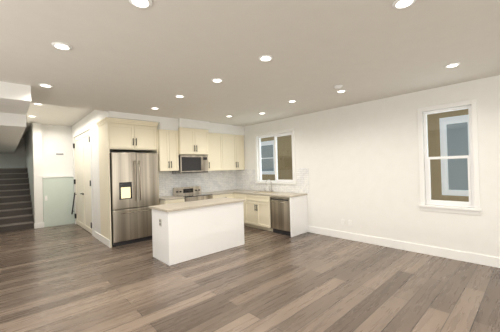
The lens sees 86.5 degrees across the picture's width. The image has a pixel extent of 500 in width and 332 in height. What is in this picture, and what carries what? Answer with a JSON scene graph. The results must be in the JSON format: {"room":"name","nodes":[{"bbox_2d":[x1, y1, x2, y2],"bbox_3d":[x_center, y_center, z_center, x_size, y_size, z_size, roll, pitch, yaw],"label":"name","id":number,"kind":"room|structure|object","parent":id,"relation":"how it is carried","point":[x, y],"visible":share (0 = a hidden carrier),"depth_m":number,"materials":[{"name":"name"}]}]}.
{"room":"kitchen","nodes":[
{"label":"kitchen","id":0,"kind":"room"},
{"bbox_2d":[0,137,24,164],"bbox_3d":[-9.353,0.384,10.105,3.500,3.050,0.150,-1,-1,-43],"label":"wall","id":1,"kind":"structure","parent":0,"point":[18,157],"depth_m":10.31,"materials":[{"name":"paint"}]},
{"bbox_2d":[25,123,43,223],"bbox_3d":[-7.460,0.323,9.134,0.200,3.050,3.850,-1,-1,-43],"label":"wall","id":2,"kind":"structure","parent":0,"point":[33,151],"depth_m":7.75,"materials":[{"name":"paint"}]},
{"bbox_2d":[0,165,499,267],"bbox_3d":[-2.082,0.691,5.000,6.920,1.950,17.199,-1,-1,-43],"label":"baseboard","id":3,"kind":"structure","parent":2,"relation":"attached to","point":[491,261],"depth_m":4.85,"materials":[{"name":"white wood"}]},
{"bbox_2d":[41,124,72,176],"bbox_3d":[-5.939,0.273,8.205,0.770,3.050,0.120,-1,-1,-43],"label":"wall","id":4,"kind":"structure","parent":0,"point":[56,138],"depth_m":8.16,"materials":[{"name":"paint"}]},
{"bbox_2d":[43,176,74,226],"bbox_3d":[-5.815,1.054,8.090,0.762,1.480,0.160,-1,-1,-43],"label":"wall","id":5,"kind":"structure","parent":0,"point":[58,191],"depth_m":8.03,"materials":[{"name":"paint"}]},
{"bbox_2d":[72,110,100,233],"bbox_3d":[-5.511,0.267,8.861,0.750,3.050,6.900,-1,-1,-43],"label":"wall","id":6,"kind":"structure","parent":0,"point":[90,119],"depth_m":6.40,"materials":[{"name":"paint"}]},
{"bbox_2d":[71,193,76,213],"bbox_3d":[-5.331,1.141,8.058,0.070,0.702,0.549,-1,-1,-43],"label":"handrail","id":7,"kind":"object","parent":6,"relation":"attached to","point":[73,202],"visible":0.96,"depth_m":8.01,"materials":[{"name":"black metal"}]},
{"bbox_2d":[73,130,91,233],"bbox_3d":[-4.661,0.425,7.414,0.094,2.646,2.122,-1,-1,-43],"label":"closet doors","id":8,"kind":"structure","parent":6,"relation":"in","point":[82,183],"depth_m":7.35,"materials":[{"name":"beige paint"}]},
{"bbox_2d":[73,126,92,235],"bbox_3d":[-4.677,0.392,7.400,0.015,2.730,2.270,-1,-1,-43],"label":"trim","id":9,"kind":"structure","parent":6,"relation":"attached to","point":[82,131],"depth_m":6.60,"materials":[{"name":"white wood"}]},
{"bbox_2d":[0,81,244,152],"bbox_3d":[-4.965,-0.951,8.075,6.920,0.660,8.845,-1,-1,-43],"label":"wall","id":10,"kind":"structure","parent":0,"point":[15,100],"depth_m":5.53,"materials":[{"name":"paint"}]},
{"bbox_2d":[110,151,233,196],"bbox_3d":[-1.936,0.268,7.298,3.570,2.823,0.550,-1,-1,-43],"label":"wall","id":11,"kind":"structure","parent":0,"point":[144,152],"depth_m":6.65,"materials":[{"name":"paint"}]},
{"bbox_2d":[158,129,177,170],"bbox_3d":[-2.070,-0.363,6.510,0.478,0.980,0.426,-1,-1,-43],"label":"upper cabinet","id":12,"kind":"object","parent":11,"relation":"attached to","point":[167,140],"depth_m":6.33,"materials":[{"name":"beige wood"}]},
{"bbox_2d":[170,127,209,154],"bbox_3d":[-1.566,-0.612,6.931,0.836,0.655,0.506,-1,-1,-43],"label":"upper cabinet","id":13,"kind":"object","parent":11,"relation":"attached to","point":[191,141],"depth_m":6.71,"materials":[{"name":"beige wood"}]},
{"bbox_2d":[172,155,207,173],"bbox_3d":[-1.545,-0.042,6.921,0.796,0.455,0.521,-1,-1,-43],"label":"microwave","id":14,"kind":"object","parent":13,"relation":"attached to","point":[193,163],"visible":0.94,"depth_m":6.73,"materials":[{"name":"silver metal"}]},
{"bbox_2d":[159,170,235,196],"bbox_3d":[-1.415,0.437,7.390,2.610,0.614,0.009,-1,-1,-43],"label":"backsplash","id":15,"kind":"structure","parent":11,"relation":"attached to","point":[212,181],"depth_m":7.42,"materials":[{"name":"tile"}]},
{"bbox_2d":[208,133,225,170],"bbox_3d":[-1.074,-0.379,7.433,0.558,1.030,0.426,-1,-1,-43],"label":"upper cabinet","id":16,"kind":"object","parent":11,"relation":"attached to","point":[223,152],"depth_m":7.32,"materials":[{"name":"beige wood"}]},
{"bbox_2d":[226,135,237,169],"bbox_3d":[-0.728,-0.386,7.754,0.615,1.030,0.426,-1,-1,-43],"label":"upper cabinet","id":17,"kind":"object","parent":11,"relation":"attached to","point":[231,140],"depth_m":7.67,"materials":[{"name":"beige wood"}]},
{"bbox_2d":[0,223,499,331],"bbox_3d":[-2.054,1.725,4.993,7.220,0.120,17.500,-1,-1,-43],"label":"floor","id":18,"kind":"structure","parent":0,"point":[73,277],"depth_m":3.48,"materials":[{"name":"brown wood"}]},
{"bbox_2d":[0,168,33,232],"bbox_3d":[-8.355,0.967,8.328,2.210,1.800,3.765,-1,-1,-43],"label":"stairs","id":19,"kind":"structure","parent":18,"relation":"on","point":[16,214],"depth_m":8.21,"materials":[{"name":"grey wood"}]},
{"bbox_2d":[96,117,158,247],"bbox_3d":[-2.788,0.345,6.134,1.123,2.698,0.792,-1,-1,-43],"label":"enclosure","id":20,"kind":"object","parent":18,"relation":"on","point":[120,135],"visible":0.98,"depth_m":5.82,"materials":[{"name":"beige wood"}]},
{"bbox_2d":[110,152,158,246],"bbox_3d":[-2.718,0.703,6.095,0.991,1.972,0.851,-1,-1,-43],"label":"fridge","id":21,"kind":"object","parent":18,"relation":"on","point":[134,185],"visible":0.81,"depth_m":5.76,"materials":[{"name":"silver metal"}]},
{"bbox_2d":[159,197,184,204],"bbox_3d":[-1.951,1.230,6.438,0.490,0.883,0.638,-1,-1,-43],"label":"base cabinet","id":22,"kind":"object","parent":18,"relation":"on","point":[178,199],"depth_m":6.24,"materials":[{"name":"beige wood"}]},
{"bbox_2d":[159,197,174,200],"bbox_3d":[-1.966,0.771,6.439,0.500,0.035,0.638,-1,-1,-43],"label":"countertop","id":23,"kind":"structure","parent":22,"relation":"on","point":[160,198],"depth_m":6.16,"materials":[{"name":"beige stone"}]},
{"bbox_2d":[173,186,212,201],"bbox_3d":[-1.443,1.103,6.849,0.797,1.111,0.697,-1,-1,-43],"label":"range","id":24,"kind":"object","parent":18,"relation":"on","point":[192,193],"visible":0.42,"depth_m":6.87,"materials":[{"name":"silver metal"}]},
{"bbox_2d":[152,201,243,264],"bbox_3d":[-0.960,1.193,5.167,1.663,0.884,0.665,-1,-1,-43],"label":"kitchen island","id":25,"kind":"object","parent":18,"relation":"on","point":[185,231],"depth_m":4.75,"materials":[{"name":"white"}]},
{"bbox_2d":[149,197,244,212],"bbox_3d":[-0.970,0.731,5.177,1.720,0.040,0.740,-1,-1,-43],"label":"island countertop","id":26,"kind":"structure","parent":25,"relation":"on","point":[173,208],"depth_m":4.94,"materials":[{"name":"beige stone"}]},
{"bbox_2d":[206,193,233,198],"bbox_3d":[-0.919,1.208,7.394,0.695,0.883,0.638,-1,-1,-43],"label":"base cabinet","id":27,"kind":"object","parent":18,"relation":"on","point":[215,195],"depth_m":7.15,"materials":[{"name":"beige wood"}]},
{"bbox_2d":[215,189,245,192],"bbox_3d":[-0.699,0.745,7.614,1.334,0.035,0.638,-1,-1,-43],"label":"countertop","id":28,"kind":"structure","parent":27,"relation":"on","point":[235,190],"depth_m":7.63,"materials":[{"name":"beige stone"}]},
{"bbox_2d":[234,194,245,225],"bbox_3d":[-0.037,1.184,7.422,0.637,0.883,0.514,-1,-1,-43],"label":"base cabinet","id":29,"kind":"object","parent":18,"relation":"on","point":[239,196],"depth_m":7.16,"materials":[{"name":"white wood"}]},
{"bbox_2d":[242,191,272,231],"bbox_3d":[0.406,1.168,6.943,0.637,0.883,0.904,-1,-1,-43],"label":"base cabinet","id":30,"kind":"object","parent":18,"relation":"on","point":[256,207],"depth_m":6.70,"materials":[{"name":"white wood"}]},
{"bbox_2d":[234,190,301,197],"bbox_3d":[0.458,0.706,6.877,0.637,0.035,2.012,-1,-1,-43],"label":"countertop","id":31,"kind":"structure","parent":30,"relation":"on","point":[272,194],"depth_m":6.60,"materials":[{"name":"beige stone"}]},
{"bbox_2d":[270,197,290,235],"bbox_3d":[0.900,1.161,6.368,0.660,0.857,0.598,-1,-1,-43],"label":"dishwasher","id":32,"kind":"object","parent":18,"relation":"on","point":[280,213],"visible":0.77,"depth_m":6.17,"materials":[{"name":"silver metal"}]},
{"bbox_2d":[0,0,499,136],"bbox_3d":[-2.139,-1.330,5.016,7.220,0.347,17.500,-1,-1,-43],"label":"ceiling","id":33,"kind":"structure","parent":0,"point":[125,56],"depth_m":2.92,"materials":[{"name":"paint"}]},
{"bbox_2d":[38,83,52,87],"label":"recessed light","id":34,"kind":"object","parent":33,"relation":"in","point":[40,84],"depth_m":3.74,"materials":[{"name":"white"}]},
{"bbox_2d":[51,42,71,49],"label":"recessed light","id":35,"kind":"object","parent":33,"relation":"in","point":[59,45],"depth_m":2.60,"materials":[{"name":"white"}]},
{"bbox_2d":[128,0,152,8],"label":"recessed light","id":36,"kind":"object","parent":33,"relation":"in","point":[143,4],"depth_m":1.97,"materials":[{"name":"white"}]},
{"bbox_2d":[211,78,222,82],"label":"recessed light","id":37,"kind":"object","parent":33,"relation":"in","point":[217,80],"depth_m":3.74,"materials":[{"name":"white"}]},
{"bbox_2d":[258,55,272,61],"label":"recessed light","id":38,"kind":"object","parent":33,"relation":"in","point":[264,58],"depth_m":3.03,"materials":[{"name":"white"}]},
{"bbox_2d":[334,85,342,88],"bbox_3d":[1.393,-1.242,4.194,0.136,0.037,0.136,-1,-1,-43],"label":"smoke detector","id":39,"kind":"object","parent":33,"relation":"attached to","point":[338,86],"visible":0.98,"depth_m":4.16,"materials":[{"name":"white plastic"}]},
{"bbox_2d":[392,0,415,8],"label":"recessed light","id":40,"kind":"object","parent":33,"relation":"in","point":[396,4],"depth_m":2.07,"materials":[{"name":"white"}]},
{"bbox_2d":[444,62,460,67],"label":"recessed light","id":41,"kind":"object","parent":33,"relation":"in","point":[451,65],"depth_m":3.41,"materials":[{"name":"white"}]},
{"bbox_2d":[244,75,499,257],"bbox_3d":[2.977,0.110,4.729,0.150,2.823,10.200,-1,-1,-43],"label":"wall","id":42,"kind":"structure","parent":0,"point":[360,161],"depth_m":5.02,"materials":[{"name":"paint"}]},
{"bbox_2d":[238,135,244,169],"bbox_3d":[-0.450,-0.392,8.011,0.373,1.030,0.426,-1,-1,-43],"label":"upper cabinet","id":43,"kind":"object","parent":42,"relation":"attached to","point":[241,163],"depth_m":7.91,"materials":[{"name":"beige wood"}]},
{"bbox_2d":[236,168,308,193],"bbox_3d":[0.478,0.384,7.312,0.010,0.614,2.698,-1,-1,-43],"label":"backsplash","id":44,"kind":"structure","parent":42,"relation":"attached to","point":[245,179],"depth_m":7.17,"materials":[{"name":"tile"}]},
{"bbox_2d":[255,128,296,184],"bbox_3d":[0.675,-0.223,7.155,0.170,1.395,1.450,-1,-1,-43],"label":"kitchen window","id":45,"kind":"structure","parent":42,"relation":"in","point":[282,134],"depth_m":7.15,"materials":[{"name":"white"}]},
{"bbox_2d":[417,99,481,214],"bbox_3d":[3.251,-0.127,4.376,0.170,1.775,0.820,-1,-1,-43],"label":"window","id":46,"kind":"structure","parent":42,"relation":"in","point":[472,157],"depth_m":4.33,"materials":[{"name":"white"}]},
{"label":"outside","id":47,"kind":"structure","parent":0,"visible":0},
{"bbox_2d":[261,109,469,201],"bbox_3d":[2.231,-1.436,7.566,2.640,8.000,16.000,-1,-1,-43],"label":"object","id":48,"kind":"structure","parent":47,"point":[454,147],"depth_m":6.51,"materials":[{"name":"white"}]}
]}

